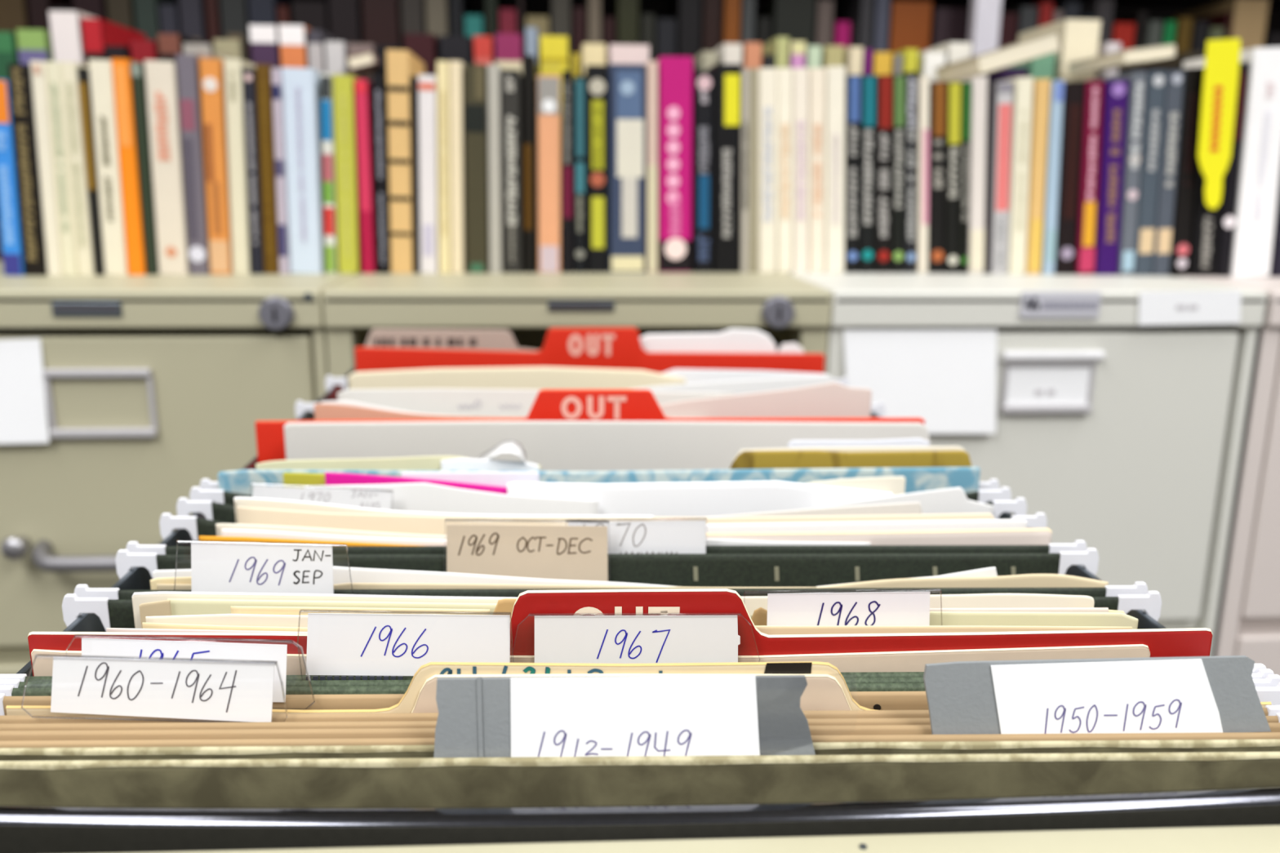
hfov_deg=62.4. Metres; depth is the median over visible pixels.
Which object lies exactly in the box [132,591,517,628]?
paper sheet
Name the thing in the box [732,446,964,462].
paper sheet
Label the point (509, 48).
book
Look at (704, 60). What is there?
book
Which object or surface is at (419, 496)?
paper sheet
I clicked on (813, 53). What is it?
book
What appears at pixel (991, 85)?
book
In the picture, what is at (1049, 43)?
book
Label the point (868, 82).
book
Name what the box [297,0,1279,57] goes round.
bookcase
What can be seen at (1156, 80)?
book
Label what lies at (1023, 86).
book
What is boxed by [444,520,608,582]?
tab
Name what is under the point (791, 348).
paper sheet
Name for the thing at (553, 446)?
paper sheet
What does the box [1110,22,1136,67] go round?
book
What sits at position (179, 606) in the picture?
paper sheet
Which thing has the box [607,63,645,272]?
book
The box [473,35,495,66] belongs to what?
book
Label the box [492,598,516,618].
paper sheet
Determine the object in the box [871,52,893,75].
book
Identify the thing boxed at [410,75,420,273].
book
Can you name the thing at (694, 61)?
book
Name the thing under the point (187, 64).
book
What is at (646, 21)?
book
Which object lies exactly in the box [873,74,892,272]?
book
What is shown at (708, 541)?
paper sheet
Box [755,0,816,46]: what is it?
book
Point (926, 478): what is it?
folder
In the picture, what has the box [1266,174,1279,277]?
book
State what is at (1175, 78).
book
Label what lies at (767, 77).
book
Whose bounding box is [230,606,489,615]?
paper sheet
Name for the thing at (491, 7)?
book
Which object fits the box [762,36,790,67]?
book
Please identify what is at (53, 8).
book
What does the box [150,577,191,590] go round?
paper sheet
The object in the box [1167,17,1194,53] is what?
book
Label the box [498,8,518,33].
book
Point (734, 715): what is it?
tab
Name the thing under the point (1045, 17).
book
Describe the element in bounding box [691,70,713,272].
book
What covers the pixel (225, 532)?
paper sheet
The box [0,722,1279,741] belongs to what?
folder
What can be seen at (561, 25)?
book
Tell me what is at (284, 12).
book
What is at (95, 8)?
book
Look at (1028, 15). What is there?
book
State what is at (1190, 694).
tab
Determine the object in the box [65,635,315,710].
tab
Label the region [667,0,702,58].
book
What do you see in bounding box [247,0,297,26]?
book
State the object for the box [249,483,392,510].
tab
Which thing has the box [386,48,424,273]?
book
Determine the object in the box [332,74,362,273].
book
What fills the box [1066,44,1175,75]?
book
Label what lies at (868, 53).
book
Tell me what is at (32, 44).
book
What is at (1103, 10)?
book
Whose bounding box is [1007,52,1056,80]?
book
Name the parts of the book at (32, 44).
spine panel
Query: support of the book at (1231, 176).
on the filing cabinet at (1247, 624)
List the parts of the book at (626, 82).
spine panel, spine panel, spine panel, spine panel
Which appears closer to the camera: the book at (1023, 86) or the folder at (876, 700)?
the folder at (876, 700)
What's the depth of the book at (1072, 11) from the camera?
1.55 m
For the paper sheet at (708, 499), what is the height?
0.238 m
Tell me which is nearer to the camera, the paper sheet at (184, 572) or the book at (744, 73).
the paper sheet at (184, 572)
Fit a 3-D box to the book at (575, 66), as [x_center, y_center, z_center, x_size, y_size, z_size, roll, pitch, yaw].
[-0.068,-0.295,1.100,0.009,0.165,0.110,0,13,-4]
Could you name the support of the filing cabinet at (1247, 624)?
on the floor
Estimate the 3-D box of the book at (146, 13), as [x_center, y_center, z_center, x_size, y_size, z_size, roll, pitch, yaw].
[-0.689,-0.495,1.558,0.031,0.285,0.160,0,13,-4]
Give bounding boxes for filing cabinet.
[0,260,362,674]
[0,262,1279,852]
[786,271,1266,656]
[1165,275,1279,675]
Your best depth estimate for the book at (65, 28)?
0.99 m
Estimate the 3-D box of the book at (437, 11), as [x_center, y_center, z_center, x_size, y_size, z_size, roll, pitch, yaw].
[-0.293,-0.506,1.586,0.030,0.299,0.160,0,13,-4]
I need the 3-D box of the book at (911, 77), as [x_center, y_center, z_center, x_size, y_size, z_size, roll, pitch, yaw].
[0.240,-0.239,1.002,0.022,0.176,0.109,0,13,-4]
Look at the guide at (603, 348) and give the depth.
0.68 m
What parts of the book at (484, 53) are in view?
spine panel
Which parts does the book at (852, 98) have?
spine panel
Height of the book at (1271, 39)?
0.242 m
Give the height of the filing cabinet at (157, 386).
1.320 m
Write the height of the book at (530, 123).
0.183 m
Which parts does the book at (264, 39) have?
spine panel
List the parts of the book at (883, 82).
spine panel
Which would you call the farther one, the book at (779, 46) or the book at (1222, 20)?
the book at (1222, 20)
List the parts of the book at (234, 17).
title panel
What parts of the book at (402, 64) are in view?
spine panel, spine panel, spine panel, spine panel, spine panel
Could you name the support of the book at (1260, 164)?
on the filing cabinet at (1247, 624)
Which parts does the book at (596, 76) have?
spine panel, spine panel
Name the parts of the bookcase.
panel, shelf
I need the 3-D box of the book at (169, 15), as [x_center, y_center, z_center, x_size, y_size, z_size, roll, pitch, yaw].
[-0.658,-0.478,1.562,0.024,0.250,0.160,0,13,-4]
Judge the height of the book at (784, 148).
0.178 m
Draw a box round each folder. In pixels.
[0,663,1266,681]
[0,668,1274,688]
[0,674,1279,696]
[0,682,1279,715]
[0,705,1279,724]
[0,713,1279,730]
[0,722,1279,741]
[0,732,1279,748]
[0,739,1279,808]
[5,661,1271,715]
[31,644,1150,676]
[62,582,1161,631]
[115,540,1098,586]
[159,512,1047,542]
[176,486,1026,524]
[199,478,999,489]
[199,536,424,546]
[217,466,980,495]
[294,400,885,418]
[324,375,848,391]
[364,328,538,351]
[411,673,851,713]
[728,450,972,469]
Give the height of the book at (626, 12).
0.284 m
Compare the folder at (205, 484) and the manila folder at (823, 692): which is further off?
the folder at (205, 484)
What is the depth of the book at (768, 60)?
1.04 m
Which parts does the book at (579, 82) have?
spine panel, spine panel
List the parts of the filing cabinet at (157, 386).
latch knob, drawer, handle, slot frame, drawer, rail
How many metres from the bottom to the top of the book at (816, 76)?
0.178 m
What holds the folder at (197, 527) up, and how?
in the filing cabinet at (787, 308)
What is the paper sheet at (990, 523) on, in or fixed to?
in the filing cabinet at (787, 308)
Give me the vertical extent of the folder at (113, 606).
0.231 m
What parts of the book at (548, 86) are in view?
spine panel, spine panel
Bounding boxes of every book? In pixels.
[0,0,71,32]
[0,31,19,79]
[0,79,25,275]
[7,63,48,275]
[15,29,53,64]
[26,0,72,31]
[30,60,62,275]
[44,61,78,275]
[48,10,98,64]
[51,6,72,10]
[59,61,95,275]
[71,0,107,21]
[77,66,106,275]
[80,17,146,65]
[88,58,128,275]
[103,45,130,60]
[105,0,135,30]
[111,57,146,275]
[128,40,159,62]
[130,62,159,275]
[133,0,178,41]
[144,60,190,275]
[157,33,202,62]
[158,4,181,34]
[175,53,210,274]
[177,0,208,43]
[182,43,214,58]
[199,57,232,274]
[204,0,222,44]
[213,39,251,62]
[219,0,249,43]
[223,57,255,274]
[242,67,264,274]
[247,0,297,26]
[248,24,280,68]
[255,63,279,274]
[271,67,290,274]
[276,5,292,24]
[278,24,310,67]
[280,66,325,273]
[290,0,329,34]
[306,29,339,73]
[320,73,338,273]
[324,40,348,75]
[328,0,363,43]
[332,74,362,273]
[345,51,379,71]
[346,43,377,82]
[354,79,377,273]
[361,0,402,48]
[372,73,391,273]
[376,45,404,75]
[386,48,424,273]
[400,0,426,48]
[403,33,439,75]
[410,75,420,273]
[417,74,439,273]
[425,0,450,38]
[436,60,451,273]
[438,35,474,63]
[448,0,471,35]
[449,60,466,273]
[463,63,489,273]
[464,14,485,39]
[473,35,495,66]
[484,0,502,40]
[487,63,503,272]
[494,33,525,76]
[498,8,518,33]
[501,69,524,272]
[518,0,526,44]
[522,55,537,272]
[524,15,550,39]
[524,26,539,121]
[537,74,559,272]
[539,35,568,226]
[551,0,571,71]
[561,70,573,272]
[569,53,580,78]
[571,7,586,65]
[573,75,586,272]
[580,43,606,75]
[584,65,607,272]
[585,0,601,43]
[601,17,615,50]
[606,44,649,67]
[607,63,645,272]
[612,0,639,44]
[639,13,655,60]
[644,60,657,272]
[653,59,695,71]
[654,18,676,59]
[656,56,693,272]
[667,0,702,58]
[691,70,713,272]
[693,50,718,70]
[700,0,722,52]
[706,63,740,272]
[713,43,742,69]
[720,0,741,44]
[738,68,749,272]
[740,0,755,43]
[742,42,762,68]
[748,68,758,272]
[754,17,772,45]
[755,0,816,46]
[757,67,777,272]
[761,53,774,67]
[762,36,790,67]
[776,67,791,272]
[788,40,806,68]
[791,67,808,272]
[804,45,822,68]
[808,67,825,272]
[813,0,834,46]
[821,45,844,67]
[824,66,845,272]
[831,21,851,48]
[833,0,873,48]
[844,46,863,75]
[844,74,860,272]
[849,22,858,46]
[858,74,875,272]
[862,48,872,75]
[871,0,890,52]
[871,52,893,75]
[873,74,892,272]
[887,0,933,53]
[889,75,905,272]
[892,53,902,75]
[893,48,919,73]
[897,71,917,272]
[915,75,929,272]
[917,52,946,82]
[919,42,972,64]
[927,80,946,273]
[929,8,968,48]
[933,31,1062,81]
[943,80,960,273]
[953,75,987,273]
[958,81,971,273]
[965,13,1018,48]
[977,66,1027,82]
[982,81,995,273]
[991,80,1013,273]
[1000,76,1033,274]
[1004,6,1038,43]
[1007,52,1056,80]
[1017,18,1102,81]
[1025,78,1050,274]
[1030,2,1053,27]
[1040,80,1064,274]
[1052,10,1063,22]
[1053,2,1081,19]
[1054,80,1084,274]
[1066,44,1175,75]
[1074,80,1103,275]
[1080,0,1115,44]
[1080,14,1093,19]
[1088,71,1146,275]
[1093,80,1128,275]
[1095,42,1121,79]
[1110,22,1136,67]
[1112,11,1147,48]
[1118,66,1179,74]
[1127,52,1204,69]
[1133,70,1167,275]
[1144,20,1163,47]
[1151,70,1185,275]
[1160,21,1177,45]
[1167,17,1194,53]
[1168,67,1204,275]
[1173,0,1269,49]
[1182,46,1279,276]
[1186,66,1221,275]
[1190,21,1209,57]
[1193,11,1231,39]
[1207,26,1225,39]
[1210,62,1249,276]
[1263,32,1279,47]
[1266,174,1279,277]
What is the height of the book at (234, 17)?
0.282 m
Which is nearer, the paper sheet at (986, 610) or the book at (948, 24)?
the paper sheet at (986, 610)
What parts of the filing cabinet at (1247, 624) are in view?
drawer, drawer, rail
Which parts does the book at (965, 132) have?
spine panel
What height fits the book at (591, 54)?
0.175 m
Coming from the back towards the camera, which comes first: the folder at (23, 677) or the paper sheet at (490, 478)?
the paper sheet at (490, 478)
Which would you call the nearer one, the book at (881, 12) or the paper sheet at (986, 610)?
the paper sheet at (986, 610)
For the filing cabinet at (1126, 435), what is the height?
1.320 m
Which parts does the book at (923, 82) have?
spine panel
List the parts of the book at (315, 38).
spine panel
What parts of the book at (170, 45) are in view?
spine panel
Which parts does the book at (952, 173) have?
spine panel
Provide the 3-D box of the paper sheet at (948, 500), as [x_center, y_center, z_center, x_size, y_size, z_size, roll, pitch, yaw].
[0.098,0.138,0.420,0.067,0.238,0.001,0,13,-2]
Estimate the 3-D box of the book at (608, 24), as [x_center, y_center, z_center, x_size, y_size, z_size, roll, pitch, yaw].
[-0.051,-0.481,1.609,0.018,0.246,0.160,0,13,-4]
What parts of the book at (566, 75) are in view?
spine panel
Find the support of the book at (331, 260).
on the filing cabinet at (157, 386)
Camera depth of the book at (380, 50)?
1.02 m
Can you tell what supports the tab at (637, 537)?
attached to the folder at (722, 566)
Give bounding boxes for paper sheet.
[106,627,307,633]
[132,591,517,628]
[138,600,171,628]
[142,622,1132,635]
[145,613,307,627]
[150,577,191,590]
[152,568,191,578]
[156,582,816,590]
[167,598,497,615]
[215,523,446,539]
[222,528,446,546]
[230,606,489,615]
[233,497,653,524]
[236,506,994,535]
[255,455,541,471]
[284,421,931,471]
[304,482,598,515]
[314,403,526,420]
[320,400,462,416]
[333,566,677,586]
[337,388,734,417]
[347,366,685,389]
[401,471,539,487]
[440,457,539,471]
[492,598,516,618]
[506,480,893,516]
[630,375,832,395]
[640,328,777,353]
[659,382,871,417]
[661,368,827,383]
[701,502,921,517]
[706,519,1026,533]
[706,528,1052,545]
[706,538,871,545]
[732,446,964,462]
[741,593,1094,617]
[751,607,767,626]
[751,611,1137,629]
[777,342,804,353]
[787,438,929,448]
[803,475,905,495]
[816,487,993,515]
[816,567,997,586]
[816,573,1108,588]
[929,608,1108,612]
[1108,609,1124,613]
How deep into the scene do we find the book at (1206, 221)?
0.95 m
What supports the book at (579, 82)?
on the filing cabinet at (787, 308)
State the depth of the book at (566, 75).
0.92 m
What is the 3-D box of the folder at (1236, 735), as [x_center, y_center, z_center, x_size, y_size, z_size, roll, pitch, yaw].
[-0.001,0.178,0.257,0.319,0.231,0.003,0,13,-2]
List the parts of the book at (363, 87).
spine panel, spine panel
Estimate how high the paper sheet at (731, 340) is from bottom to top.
0.255 m
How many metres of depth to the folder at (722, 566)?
0.34 m
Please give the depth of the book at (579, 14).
1.51 m
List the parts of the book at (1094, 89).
spine panel, spine panel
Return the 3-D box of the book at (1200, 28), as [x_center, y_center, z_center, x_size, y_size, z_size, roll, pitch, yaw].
[0.825,-0.492,1.668,0.022,0.256,0.160,0,13,-4]
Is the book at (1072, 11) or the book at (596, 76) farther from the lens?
the book at (1072, 11)
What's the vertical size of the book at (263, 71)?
0.171 m
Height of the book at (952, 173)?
0.168 m
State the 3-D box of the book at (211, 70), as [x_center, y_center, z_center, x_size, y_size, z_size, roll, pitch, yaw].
[-0.357,-0.229,0.928,0.018,0.180,0.110,1,13,-5]
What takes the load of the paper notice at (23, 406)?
attached to the filing cabinet at (157, 386)
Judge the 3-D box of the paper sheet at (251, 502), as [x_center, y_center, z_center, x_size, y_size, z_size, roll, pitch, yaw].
[-0.069,0.141,0.396,0.146,0.240,0.001,0,13,-2]
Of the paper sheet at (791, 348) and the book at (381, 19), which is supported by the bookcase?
the book at (381, 19)
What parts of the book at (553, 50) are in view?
spine panel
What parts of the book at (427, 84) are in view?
spine panel, spine panel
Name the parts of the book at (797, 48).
spine panel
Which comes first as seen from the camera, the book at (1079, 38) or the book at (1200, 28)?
the book at (1079, 38)
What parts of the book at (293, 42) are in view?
spine panel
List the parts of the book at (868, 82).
spine panel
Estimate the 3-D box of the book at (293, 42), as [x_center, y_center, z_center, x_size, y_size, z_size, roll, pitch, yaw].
[-0.336,-0.303,1.078,0.024,0.186,0.110,0,13,-4]
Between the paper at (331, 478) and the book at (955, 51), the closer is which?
the paper at (331, 478)
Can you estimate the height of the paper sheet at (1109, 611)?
0.234 m
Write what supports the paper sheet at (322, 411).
in the filing cabinet at (787, 308)
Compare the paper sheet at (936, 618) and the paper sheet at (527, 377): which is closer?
the paper sheet at (936, 618)
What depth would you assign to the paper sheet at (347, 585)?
0.32 m
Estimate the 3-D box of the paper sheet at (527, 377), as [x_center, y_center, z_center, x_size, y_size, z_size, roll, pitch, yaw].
[-0.070,0.086,0.623,0.190,0.246,0.001,0,13,-2]
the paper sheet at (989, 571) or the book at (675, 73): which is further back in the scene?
the book at (675, 73)
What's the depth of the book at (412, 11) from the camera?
1.48 m
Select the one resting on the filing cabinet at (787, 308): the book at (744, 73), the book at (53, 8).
the book at (744, 73)
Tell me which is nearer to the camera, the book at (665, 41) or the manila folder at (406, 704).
the manila folder at (406, 704)
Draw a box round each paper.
[283,472,325,488]
[324,472,506,494]
[478,439,526,463]
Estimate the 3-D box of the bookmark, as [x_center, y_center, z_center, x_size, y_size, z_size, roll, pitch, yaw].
[0.503,-0.264,0.924,0.035,0.144,0.005,0,13,-4]
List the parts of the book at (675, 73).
spine panel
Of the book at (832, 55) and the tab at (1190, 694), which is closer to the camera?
the tab at (1190, 694)
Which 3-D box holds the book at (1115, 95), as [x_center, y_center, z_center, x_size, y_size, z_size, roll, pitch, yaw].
[0.420,-0.233,0.997,0.029,0.170,0.109,0,13,-4]
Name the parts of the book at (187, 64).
spine panel, spine panel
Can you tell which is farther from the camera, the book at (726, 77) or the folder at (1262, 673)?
the book at (726, 77)
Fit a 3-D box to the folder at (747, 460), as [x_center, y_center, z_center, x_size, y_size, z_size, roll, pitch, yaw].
[0.084,0.128,0.450,0.098,0.244,0.001,0,13,-2]
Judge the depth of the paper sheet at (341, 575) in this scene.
0.33 m
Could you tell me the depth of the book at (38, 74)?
0.85 m
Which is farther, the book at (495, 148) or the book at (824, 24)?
the book at (824, 24)
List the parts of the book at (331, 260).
spine panel, spine panel, spine panel, spine panel, spine panel, spine panel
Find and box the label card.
[1137,290,1241,324]
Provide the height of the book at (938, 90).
0.169 m
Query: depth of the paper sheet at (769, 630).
0.28 m
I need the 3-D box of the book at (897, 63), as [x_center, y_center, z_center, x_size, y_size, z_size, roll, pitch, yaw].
[0.253,-0.300,1.123,0.008,0.170,0.110,0,13,-4]
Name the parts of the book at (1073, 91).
spine panel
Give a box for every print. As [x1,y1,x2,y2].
[1035,389,1054,395]
[1175,304,1198,310]
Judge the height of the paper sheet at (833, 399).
0.256 m
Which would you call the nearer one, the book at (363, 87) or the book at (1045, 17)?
the book at (363, 87)
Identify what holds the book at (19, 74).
on the filing cabinet at (157, 386)
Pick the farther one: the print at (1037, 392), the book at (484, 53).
the book at (484, 53)
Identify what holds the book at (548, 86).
on the filing cabinet at (787, 308)
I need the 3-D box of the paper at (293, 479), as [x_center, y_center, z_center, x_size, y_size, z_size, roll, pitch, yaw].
[-0.114,0.134,0.429,0.045,0.239,0.001,0,13,-2]
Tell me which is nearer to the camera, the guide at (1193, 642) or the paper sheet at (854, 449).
the guide at (1193, 642)
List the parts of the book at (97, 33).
spine panel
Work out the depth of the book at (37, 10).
1.45 m
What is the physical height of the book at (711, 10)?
0.292 m
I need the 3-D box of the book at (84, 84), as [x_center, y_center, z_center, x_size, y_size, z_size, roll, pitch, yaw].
[-0.452,-0.218,0.913,0.007,0.165,0.108,1,13,-4]
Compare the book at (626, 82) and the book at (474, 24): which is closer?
the book at (626, 82)
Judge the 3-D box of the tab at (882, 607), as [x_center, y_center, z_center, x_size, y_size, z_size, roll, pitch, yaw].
[0.054,0.052,0.281,0.054,0.018,0.001,0,13,-2]
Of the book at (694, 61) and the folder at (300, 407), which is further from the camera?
the book at (694, 61)
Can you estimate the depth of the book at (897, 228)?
0.95 m
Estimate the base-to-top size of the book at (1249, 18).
0.290 m
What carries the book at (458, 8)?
on the bookcase
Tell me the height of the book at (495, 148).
0.176 m
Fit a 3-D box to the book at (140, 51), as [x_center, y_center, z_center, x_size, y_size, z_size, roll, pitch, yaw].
[-0.475,-0.294,1.069,0.023,0.170,0.110,0,13,-4]
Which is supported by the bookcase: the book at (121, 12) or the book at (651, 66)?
the book at (121, 12)
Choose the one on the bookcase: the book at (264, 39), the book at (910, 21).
the book at (910, 21)
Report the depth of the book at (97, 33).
1.00 m
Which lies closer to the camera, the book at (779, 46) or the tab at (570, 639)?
the tab at (570, 639)
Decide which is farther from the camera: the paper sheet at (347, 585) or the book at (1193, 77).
the book at (1193, 77)
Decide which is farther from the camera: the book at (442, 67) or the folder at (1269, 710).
the book at (442, 67)
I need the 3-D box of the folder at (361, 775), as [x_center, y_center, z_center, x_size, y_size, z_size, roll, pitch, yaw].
[-0.001,0.180,0.250,0.319,0.231,0.007,0,13,-2]
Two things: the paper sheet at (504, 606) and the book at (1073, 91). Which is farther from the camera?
the book at (1073, 91)
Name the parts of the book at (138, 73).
spine panel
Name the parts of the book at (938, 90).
spine panel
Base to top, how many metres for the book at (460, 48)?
0.179 m
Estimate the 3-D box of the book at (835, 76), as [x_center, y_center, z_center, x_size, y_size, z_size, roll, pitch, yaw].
[0.171,-0.240,0.996,0.025,0.180,0.109,0,13,-4]
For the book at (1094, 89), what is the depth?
0.95 m
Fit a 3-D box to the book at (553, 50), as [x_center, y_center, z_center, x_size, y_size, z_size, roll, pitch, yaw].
[-0.088,-0.303,1.096,0.028,0.181,0.110,0,13,-4]
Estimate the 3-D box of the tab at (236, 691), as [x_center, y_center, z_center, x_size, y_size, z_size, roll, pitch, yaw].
[-0.108,0.058,0.235,0.058,0.017,0.002,0,13,-2]
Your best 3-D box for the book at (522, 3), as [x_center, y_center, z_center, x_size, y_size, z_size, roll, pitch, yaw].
[-0.175,-0.504,1.596,0.007,0.294,0.160,0,13,-4]
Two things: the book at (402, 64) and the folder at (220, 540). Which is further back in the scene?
the book at (402, 64)
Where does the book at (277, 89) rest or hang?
on the filing cabinet at (157, 386)
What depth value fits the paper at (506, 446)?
0.42 m
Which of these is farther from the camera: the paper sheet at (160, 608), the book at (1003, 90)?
the book at (1003, 90)
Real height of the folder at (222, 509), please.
0.231 m
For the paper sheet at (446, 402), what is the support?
in the filing cabinet at (787, 308)
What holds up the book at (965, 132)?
on the filing cabinet at (1126, 435)
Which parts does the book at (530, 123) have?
spine panel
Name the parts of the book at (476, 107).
spine panel, spine panel, spine panel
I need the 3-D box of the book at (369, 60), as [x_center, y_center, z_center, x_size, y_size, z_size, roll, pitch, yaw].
[-0.267,-0.356,1.045,0.028,0.017,0.110,0,13,-4]
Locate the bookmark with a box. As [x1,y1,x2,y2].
[1197,38,1240,208]
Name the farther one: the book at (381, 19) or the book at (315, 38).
the book at (381, 19)
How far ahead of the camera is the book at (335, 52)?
1.01 m
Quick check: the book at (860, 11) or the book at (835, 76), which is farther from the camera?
the book at (860, 11)
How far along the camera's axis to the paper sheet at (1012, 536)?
0.36 m
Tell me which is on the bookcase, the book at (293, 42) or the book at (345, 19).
the book at (345, 19)
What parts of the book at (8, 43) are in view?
spine panel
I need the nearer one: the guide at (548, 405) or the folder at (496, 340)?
the guide at (548, 405)
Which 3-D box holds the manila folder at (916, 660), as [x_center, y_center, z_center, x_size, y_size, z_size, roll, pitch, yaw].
[-0.011,0.169,0.288,0.277,0.236,0.001,0,13,-2]
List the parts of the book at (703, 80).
spine panel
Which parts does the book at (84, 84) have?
spine panel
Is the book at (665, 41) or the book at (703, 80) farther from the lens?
the book at (665, 41)
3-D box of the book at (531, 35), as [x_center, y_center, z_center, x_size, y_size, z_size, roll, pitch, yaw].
[-0.110,-0.306,1.094,0.012,0.188,0.110,0,13,-4]
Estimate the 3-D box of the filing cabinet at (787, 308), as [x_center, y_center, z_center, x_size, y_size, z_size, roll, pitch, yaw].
[-0.045,0.534,0.971,0.414,1.320,1.358,0,13,-4]
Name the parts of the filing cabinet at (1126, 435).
rail, label rod, name plate, drawer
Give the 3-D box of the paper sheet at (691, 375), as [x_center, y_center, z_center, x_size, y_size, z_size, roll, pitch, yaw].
[0.059,0.084,0.641,0.101,0.242,0.001,0,13,-2]
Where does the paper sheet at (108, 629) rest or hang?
in the filing cabinet at (787, 308)
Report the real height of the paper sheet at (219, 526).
0.234 m
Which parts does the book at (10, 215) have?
spine panel, spine panel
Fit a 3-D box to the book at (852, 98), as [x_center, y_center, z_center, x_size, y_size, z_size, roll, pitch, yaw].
[0.187,-0.237,0.999,0.020,0.173,0.109,0,13,-4]
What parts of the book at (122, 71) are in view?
spine panel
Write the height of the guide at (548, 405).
0.257 m
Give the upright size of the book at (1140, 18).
0.268 m
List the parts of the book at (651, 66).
spine panel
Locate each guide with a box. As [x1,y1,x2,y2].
[27,588,1212,676]
[254,389,924,463]
[355,327,825,373]
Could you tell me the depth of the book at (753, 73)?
0.94 m
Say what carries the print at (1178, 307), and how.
attached to the label card
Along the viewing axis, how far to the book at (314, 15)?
1.47 m
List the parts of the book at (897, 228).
spine panel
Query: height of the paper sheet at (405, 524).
0.238 m
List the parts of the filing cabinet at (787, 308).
hanging rail, rail, slot frame, hanging rail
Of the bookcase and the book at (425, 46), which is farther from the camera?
the bookcase
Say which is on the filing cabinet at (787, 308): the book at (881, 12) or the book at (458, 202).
the book at (458, 202)
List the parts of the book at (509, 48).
spine panel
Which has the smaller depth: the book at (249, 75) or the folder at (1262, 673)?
the folder at (1262, 673)
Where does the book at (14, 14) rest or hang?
on the bookcase
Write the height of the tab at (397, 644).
0.020 m
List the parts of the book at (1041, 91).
spine panel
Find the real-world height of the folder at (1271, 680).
0.231 m
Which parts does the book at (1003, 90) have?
spine panel, spine panel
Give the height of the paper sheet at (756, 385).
0.247 m
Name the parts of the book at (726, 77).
spine panel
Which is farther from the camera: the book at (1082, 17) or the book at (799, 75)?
the book at (1082, 17)
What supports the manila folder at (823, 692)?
in the filing cabinet at (787, 308)
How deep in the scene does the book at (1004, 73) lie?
1.06 m
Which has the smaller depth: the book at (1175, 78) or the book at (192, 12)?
the book at (1175, 78)
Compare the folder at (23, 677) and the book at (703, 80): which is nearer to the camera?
the folder at (23, 677)
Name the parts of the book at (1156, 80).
spine panel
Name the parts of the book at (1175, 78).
spine panel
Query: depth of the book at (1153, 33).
1.56 m
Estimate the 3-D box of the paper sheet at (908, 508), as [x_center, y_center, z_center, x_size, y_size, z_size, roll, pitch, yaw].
[0.050,0.142,0.402,0.100,0.237,0.001,0,13,-2]
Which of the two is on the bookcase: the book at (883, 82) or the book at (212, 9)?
the book at (212, 9)
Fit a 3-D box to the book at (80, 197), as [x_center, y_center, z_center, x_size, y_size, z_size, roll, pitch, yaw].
[-0.462,-0.220,0.910,0.012,0.168,0.109,1,13,-5]
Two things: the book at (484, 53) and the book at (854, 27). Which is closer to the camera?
the book at (484, 53)
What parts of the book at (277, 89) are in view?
spine panel, spine panel, spine panel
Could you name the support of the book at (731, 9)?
on the bookcase
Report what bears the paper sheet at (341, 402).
in the filing cabinet at (787, 308)
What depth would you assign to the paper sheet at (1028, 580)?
0.33 m
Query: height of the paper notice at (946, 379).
0.082 m
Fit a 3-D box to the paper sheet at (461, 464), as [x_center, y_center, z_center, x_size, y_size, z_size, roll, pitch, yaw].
[-0.060,0.130,0.441,0.039,0.242,0.001,0,13,-2]
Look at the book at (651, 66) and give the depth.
0.93 m
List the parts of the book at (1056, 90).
spine panel, spine panel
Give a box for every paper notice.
[0,337,48,444]
[843,329,996,433]
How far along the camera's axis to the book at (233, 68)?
0.88 m
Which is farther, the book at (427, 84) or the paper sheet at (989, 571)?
the book at (427, 84)
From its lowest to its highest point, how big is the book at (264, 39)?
0.186 m
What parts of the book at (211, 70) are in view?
spine panel, spine panel, spine panel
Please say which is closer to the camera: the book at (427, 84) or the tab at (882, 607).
the tab at (882, 607)
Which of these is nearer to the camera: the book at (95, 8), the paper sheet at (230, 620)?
the paper sheet at (230, 620)
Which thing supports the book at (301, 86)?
on the filing cabinet at (157, 386)
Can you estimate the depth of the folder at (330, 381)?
0.64 m
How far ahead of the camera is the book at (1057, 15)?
1.55 m
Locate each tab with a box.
[21,655,287,722]
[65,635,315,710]
[173,540,353,594]
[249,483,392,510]
[297,610,512,680]
[433,675,815,757]
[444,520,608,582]
[511,613,747,663]
[565,518,706,554]
[744,589,942,626]
[923,655,1271,734]
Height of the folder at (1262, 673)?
0.231 m
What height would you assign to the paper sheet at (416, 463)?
0.242 m
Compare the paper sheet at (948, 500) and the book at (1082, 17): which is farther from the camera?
the book at (1082, 17)
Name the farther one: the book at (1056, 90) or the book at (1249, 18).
the book at (1249, 18)
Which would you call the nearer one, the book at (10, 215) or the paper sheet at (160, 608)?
the paper sheet at (160, 608)
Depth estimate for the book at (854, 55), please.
1.05 m
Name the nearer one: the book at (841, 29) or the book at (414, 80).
the book at (414, 80)

